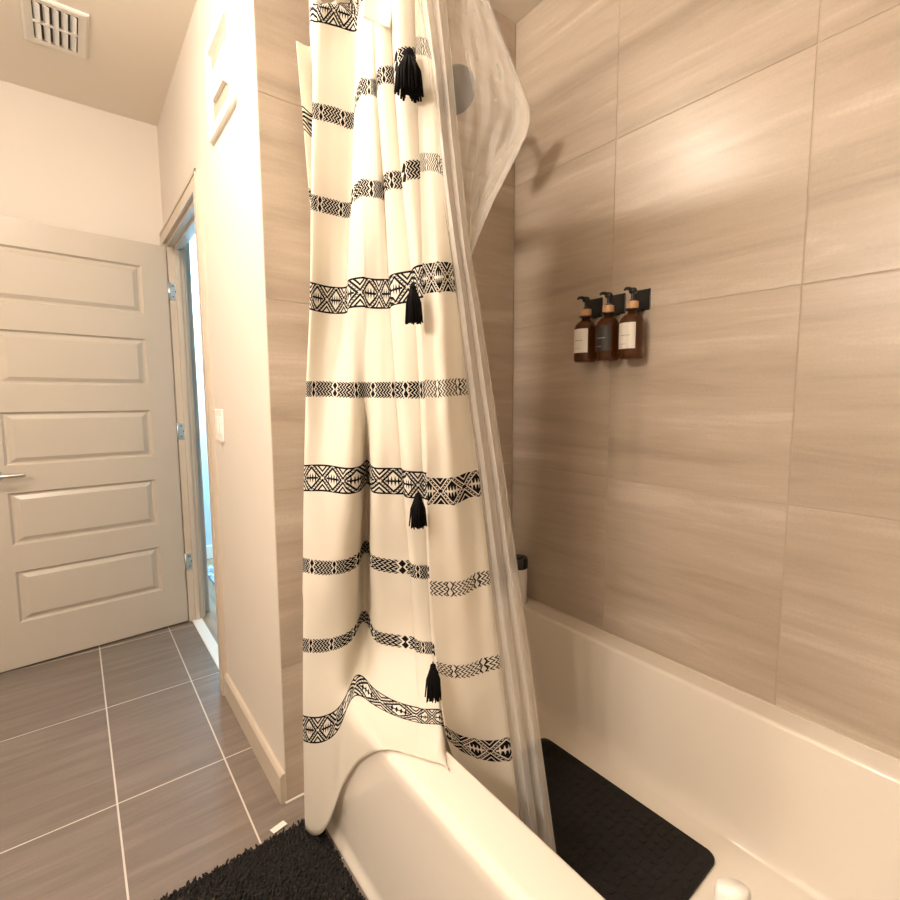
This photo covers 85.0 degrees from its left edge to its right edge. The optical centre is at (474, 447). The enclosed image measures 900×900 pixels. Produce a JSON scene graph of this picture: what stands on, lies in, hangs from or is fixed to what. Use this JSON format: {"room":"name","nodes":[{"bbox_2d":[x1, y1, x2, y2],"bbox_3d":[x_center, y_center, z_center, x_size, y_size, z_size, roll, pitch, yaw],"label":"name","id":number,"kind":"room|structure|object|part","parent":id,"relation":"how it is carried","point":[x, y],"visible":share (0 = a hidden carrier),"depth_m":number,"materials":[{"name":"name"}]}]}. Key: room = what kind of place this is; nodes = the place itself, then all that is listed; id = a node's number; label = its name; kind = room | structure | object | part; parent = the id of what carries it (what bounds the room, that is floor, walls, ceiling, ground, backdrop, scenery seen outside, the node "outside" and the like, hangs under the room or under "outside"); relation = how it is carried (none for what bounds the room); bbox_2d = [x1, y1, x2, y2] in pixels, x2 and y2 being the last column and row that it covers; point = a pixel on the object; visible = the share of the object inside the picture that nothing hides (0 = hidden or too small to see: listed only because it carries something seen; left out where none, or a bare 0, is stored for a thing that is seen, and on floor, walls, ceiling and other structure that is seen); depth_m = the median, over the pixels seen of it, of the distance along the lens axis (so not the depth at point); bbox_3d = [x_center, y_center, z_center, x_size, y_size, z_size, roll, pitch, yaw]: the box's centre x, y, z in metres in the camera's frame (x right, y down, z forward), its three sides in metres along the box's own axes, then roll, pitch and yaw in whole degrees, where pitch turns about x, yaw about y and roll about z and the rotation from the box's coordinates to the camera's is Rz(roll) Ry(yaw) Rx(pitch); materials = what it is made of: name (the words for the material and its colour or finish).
{"room":"bathroom","nodes":[
{"label":"bathroom","id":0,"kind":"room"},
{"bbox_2d":[0,80,209,611],"bbox_3d":[-2.343,-0.307,2.220,1.910,2.676,0.100,-5,7,-39],"label":"wall","id":1,"kind":"structure","parent":0,"point":[64,163],"depth_m":2.40,"materials":[{"name":"paint"}]},
{"bbox_2d":[0,558,367,899],"bbox_3d":[-0.498,1.133,1.718,3.950,0.090,5.600,-5,7,-39],"label":"floor","id":2,"kind":"structure","parent":0,"point":[127,771],"depth_m":1.64,"materials":[{"name":"tile"}]},
{"bbox_2d":[207,565,214,584],"bbox_3d":[-1.287,0.916,3.397,0.828,0.012,1.320,-5,7,-39],"label":"rug","id":3,"kind":"object","parent":2,"relation":"on","point":[211,567],"visible":0.02,"depth_m":3.53,"materials":[{"name":"fabric"}]},
{"bbox_2d":[154,818,364,899],"bbox_3d":[-0.430,1.149,1.003,0.532,0.020,0.891,-5,7,-39],"label":"bath rug","id":4,"kind":"object","parent":2,"relation":"on","point":[294,864],"visible":0.95,"depth_m":1.28,"materials":[{"name":"fabric"}]},
{"bbox_2d":[326,593,899,899],"bbox_3d":[0.292,0.916,1.242,0.902,0.438,1.522,-5,7,-39],"label":"bathtub","id":5,"kind":"object","parent":2,"relation":"on","point":[786,806],"visible":0.5,"depth_m":1.23,"materials":[{"name":"ceramic"}]},
{"bbox_2d":[509,554,527,604],"bbox_3d":[0.177,0.527,1.971,0.077,0.190,0.077,-5,7,-39],"label":"canister","id":6,"kind":"object","parent":5,"relation":"on","point":[521,561],"visible":0.73,"depth_m":1.94,"materials":[{"name":"plastic"}]},
{"bbox_3d":[0.177,0.455,1.964,0.077,0.045,0.077,-5,7,-39],"label":"lid","id":7,"kind":"part","parent":6,"relation":"part of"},
{"bbox_2d":[515,738,714,899],"bbox_3d":[0.277,1.026,1.333,0.400,0.012,0.585,-5,8,-40],"label":"mat","id":8,"kind":"object","parent":5,"relation":"on","point":[623,849],"visible":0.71,"depth_m":1.30,"materials":[{"name":"black rubber"}]},
{"bbox_2d":[714,877,750,899],"bbox_3d":[0.309,0.638,0.596,0.062,0.246,0.078,-5,7,-39],"label":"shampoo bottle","id":9,"kind":"object","parent":5,"relation":"on","point":[726,888],"visible":1,"depth_m":0.58,"materials":[{"name":"beige plastic"}]},
{"bbox_2d":[189,234,211,545],"bbox_3d":[-1.573,-0.508,4.214,2.260,2.676,0.100,-5,7,-39],"label":"wall","id":10,"kind":"structure","parent":0,"point":[192,243],"depth_m":3.73,"materials":[{"name":"paint"}]},
{"bbox_2d":[206,545,212,558],"bbox_3d":[-1.513,0.773,4.317,2.000,0.105,0.015,-5,7,-39],"label":"baseboard","id":11,"kind":"structure","parent":10,"relation":"attached to","point":[209,548],"depth_m":3.85,"materials":[{"name":"white wood"}]},
{"bbox_2d":[157,0,286,800],"bbox_3d":[-1.099,-0.293,2.074,0.070,2.676,1.703,-5,7,-39],"label":"wall","id":12,"kind":"structure","parent":0,"point":[230,167],"depth_m":1.66,"materials":[{"name":"paint"}]},
{"bbox_2d":[0,216,191,672],"bbox_3d":[-1.873,-0.012,2.388,0.834,2.034,0.101,-6,8,-44],"label":"door","id":13,"kind":"structure","parent":12,"relation":"in","point":[92,554],"depth_m":2.38,"materials":[{"name":"paint"}]},
{"bbox_3d":[-2.083,0.125,2.175,0.136,0.062,0.066,-6,8,-44],"label":"handle","id":14,"kind":"part","parent":13,"relation":"part of","materials":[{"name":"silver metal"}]},
{"bbox_2d":[159,168,226,695],"bbox_3d":[-1.329,-0.048,2.374,0.104,2.128,0.963,-5,7,-39],"label":"trim","id":15,"kind":"structure","parent":12,"relation":"attached to","point":[185,219],"depth_m":2.59,"materials":[{"name":"paint"}]},
{"bbox_2d":[192,618,218,668],"bbox_3d":[-1.325,1.009,2.484,0.048,0.009,0.799,-5,7,-39],"label":"threshold","id":16,"kind":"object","parent":12,"relation":"attached to","point":[212,646],"depth_m":2.55,"materials":[{"name":"white plastic"}]},
{"bbox_2d":[215,409,224,442],"bbox_3d":[-0.984,-0.085,1.889,0.012,0.126,0.116,-5,7,-39],"label":"light switch","id":17,"kind":"object","parent":12,"relation":"attached to","point":[219,421],"visible":1,"depth_m":1.87,"materials":[{"name":"white plastic"}]},
{"bbox_2d":[204,0,237,144],"bbox_3d":[-0.814,-1.193,1.567,0.014,0.312,0.340,-5,7,-39],"label":"air vent","id":18,"kind":"object","parent":12,"relation":"in","point":[220,68],"visible":1,"depth_m":1.54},
{"bbox_3d":[-0.810,-1.194,1.571,0.002,0.224,0.248,-5,7,-39],"label":"recessed panel","id":19,"kind":"part","parent":18,"relation":"part of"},
{"bbox_2d":[224,673,285,804],"bbox_3d":[-0.823,1.030,1.801,0.015,0.098,0.729,-5,7,-39],"label":"baseboard","id":20,"kind":"structure","parent":12,"relation":"attached to","point":[270,765],"depth_m":1.71,"materials":[{"name":"paint"}]},
{"bbox_2d":[0,0,543,125],"bbox_3d":[-0.541,-1.550,0.709,2.952,0.100,4.517,-5,7,-39],"label":"ceiling","id":21,"kind":"structure","parent":0,"point":[134,48],"depth_m":2.04,"materials":[{"name":"paint"}]},
{"bbox_2d":[20,0,88,59],"bbox_3d":[-1.605,-1.612,1.881,0.194,0.012,0.304,-5,7,-39],"label":"ceiling vent","id":22,"kind":"object","parent":21,"relation":"in","point":[49,23],"visible":1,"depth_m":1.87,"materials":[{"name":"white plastic"}]},
{"bbox_2d":[254,0,515,800],"bbox_3d":[-0.244,-0.259,1.737,0.960,2.676,0.100,-5,7,-39],"label":"wall","id":23,"kind":"structure","parent":0,"point":[486,129],"depth_m":1.51,"materials":[{"name":"tile"}]},
{"bbox_2d":[285,793,303,803],"bbox_3d":[-0.563,1.103,1.543,0.061,0.006,0.006,-5,7,-39],"label":"trim","id":24,"kind":"structure","parent":23,"relation":"attached to","point":[302,794],"depth_m":1.54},
{"bbox_2d":[446,64,475,114],"bbox_3d":[-0.082,-1.188,1.592,0.144,0.185,0.185,-5,7,-39],"label":"shower head","id":25,"kind":"object","parent":23,"relation":"attached to","point":[464,84],"visible":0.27,"depth_m":1.56,"materials":[{"name":"silver metal"}]},
{"bbox_3d":[0.056,-1.071,0.848,0.177,0.068,1.531,-5,7,-39],"label":"shower curtain rod","id":26,"kind":"object","parent":23,"relation":"attached to","visible":0},
{"bbox_2d":[296,0,519,834],"bbox_3d":[-0.228,-0.052,1.201,0.667,2.308,0.320,3,6,25],"label":"shower curtain","id":27,"kind":"object","parent":26,"relation":"hanging from","point":[401,650],"visible":0.96,"depth_m":1.23,"materials":[{"name":"fabric"}]},
{"bbox_2d":[418,0,554,851],"bbox_3d":[0.045,0.010,1.113,0.336,2.178,0.135,0,6,4],"label":"curtain liner","id":28,"kind":"object","parent":26,"relation":"hanging from","point":[443,85],"visible":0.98,"depth_m":1.10,"materials":[{"name":"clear plastic"}]},
{"bbox_2d":[512,0,899,758],"bbox_3d":[0.649,-0.233,1.484,0.100,2.676,1.624,-5,7,-39],"label":"wall","id":29,"kind":"structure","parent":0,"point":[721,502],"depth_m":1.35,"materials":[{"name":"tile"}]},
{"bbox_2d":[574,296,595,362],"bbox_3d":[0.374,-0.396,1.646,0.074,0.216,0.074,0,6,-3],"label":"pump bottle","id":30,"kind":"object","parent":29,"relation":"attached to","point":[584,330],"visible":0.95,"depth_m":1.62,"materials":[{"name":"orange glass"}]},
{"bbox_3d":[0.374,-0.364,1.650,0.074,0.152,0.074,-5,7,-39],"label":"glass","id":31,"kind":"part","parent":30,"relation":"part of","materials":[{"name":"brown glass"}]},
{"bbox_2d":[579,297,602,318],"bbox_3d":[0.384,-0.471,1.648,0.073,0.067,0.062,-5,7,-39],"label":"bracket","id":32,"kind":"object","parent":29,"relation":"attached to","point":[596,304],"visible":0.67,"depth_m":1.66,"materials":[{"name":"black plastic"}]},
{"bbox_3d":[0.411,-0.475,1.669,0.004,0.064,0.062,-5,7,-39],"label":"wall plate","id":33,"kind":"part","parent":32,"relation":"part of","materials":[{"name":"black plastic"}]},
{"bbox_2d":[595,291,618,361],"bbox_3d":[0.430,-0.389,1.578,0.074,0.216,0.074,0,6,-3],"label":"pump bottle","id":34,"kind":"object","parent":29,"relation":"attached to","point":[607,327],"visible":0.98,"depth_m":1.55,"materials":[{"name":"orange glass"}]},
{"bbox_3d":[0.430,-0.358,1.581,0.074,0.152,0.074,-5,7,-39],"label":"glass","id":35,"kind":"part","parent":34,"relation":"part of","materials":[{"name":"brown glass"}]},
{"bbox_2d":[601,293,625,315],"bbox_3d":[0.441,-0.464,1.579,0.073,0.067,0.062,-5,7,-39],"label":"bracket","id":36,"kind":"object","parent":29,"relation":"attached to","point":[619,300],"visible":0.72,"depth_m":1.59,"materials":[{"name":"black plastic"}]},
{"bbox_3d":[0.467,-0.468,1.601,0.004,0.064,0.062,-5,7,-39],"label":"wall plate","id":37,"kind":"part","parent":36,"relation":"part of","materials":[{"name":"black plastic"}]},
{"bbox_2d":[619,286,644,359],"bbox_3d":[0.486,-0.383,1.510,0.074,0.216,0.075,0,6,-3],"label":"pump bottle","id":38,"kind":"object","parent":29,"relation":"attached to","point":[632,324],"visible":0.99,"depth_m":1.49,"materials":[{"name":"orange glass"}]},
{"bbox_3d":[0.486,-0.351,1.514,0.074,0.152,0.074,-5,7,-39],"label":"glass","id":39,"kind":"part","parent":38,"relation":"part of","materials":[{"name":"brown glass"}]},
{"bbox_2d":[625,288,650,311],"bbox_3d":[0.496,-0.458,1.511,0.073,0.067,0.062,-5,7,-39],"label":"bracket","id":40,"kind":"object","parent":29,"relation":"attached to","point":[643,296],"visible":0.66,"depth_m":1.52,"materials":[{"name":"black plastic"}]},
{"bbox_3d":[0.523,-0.461,1.533,0.004,0.064,0.062,-5,7,-39],"label":"wall plate","id":41,"kind":"part","parent":40,"relation":"part of","materials":[{"name":"black plastic"}]},
{"bbox_2d":[495,591,899,761],"bbox_3d":[0.304,0.696,1.230,0.872,0.005,1.523,-5,7,-39],"label":"trim","id":42,"kind":"structure","parent":29,"relation":"attached to","point":[663,657],"depth_m":1.38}
]}

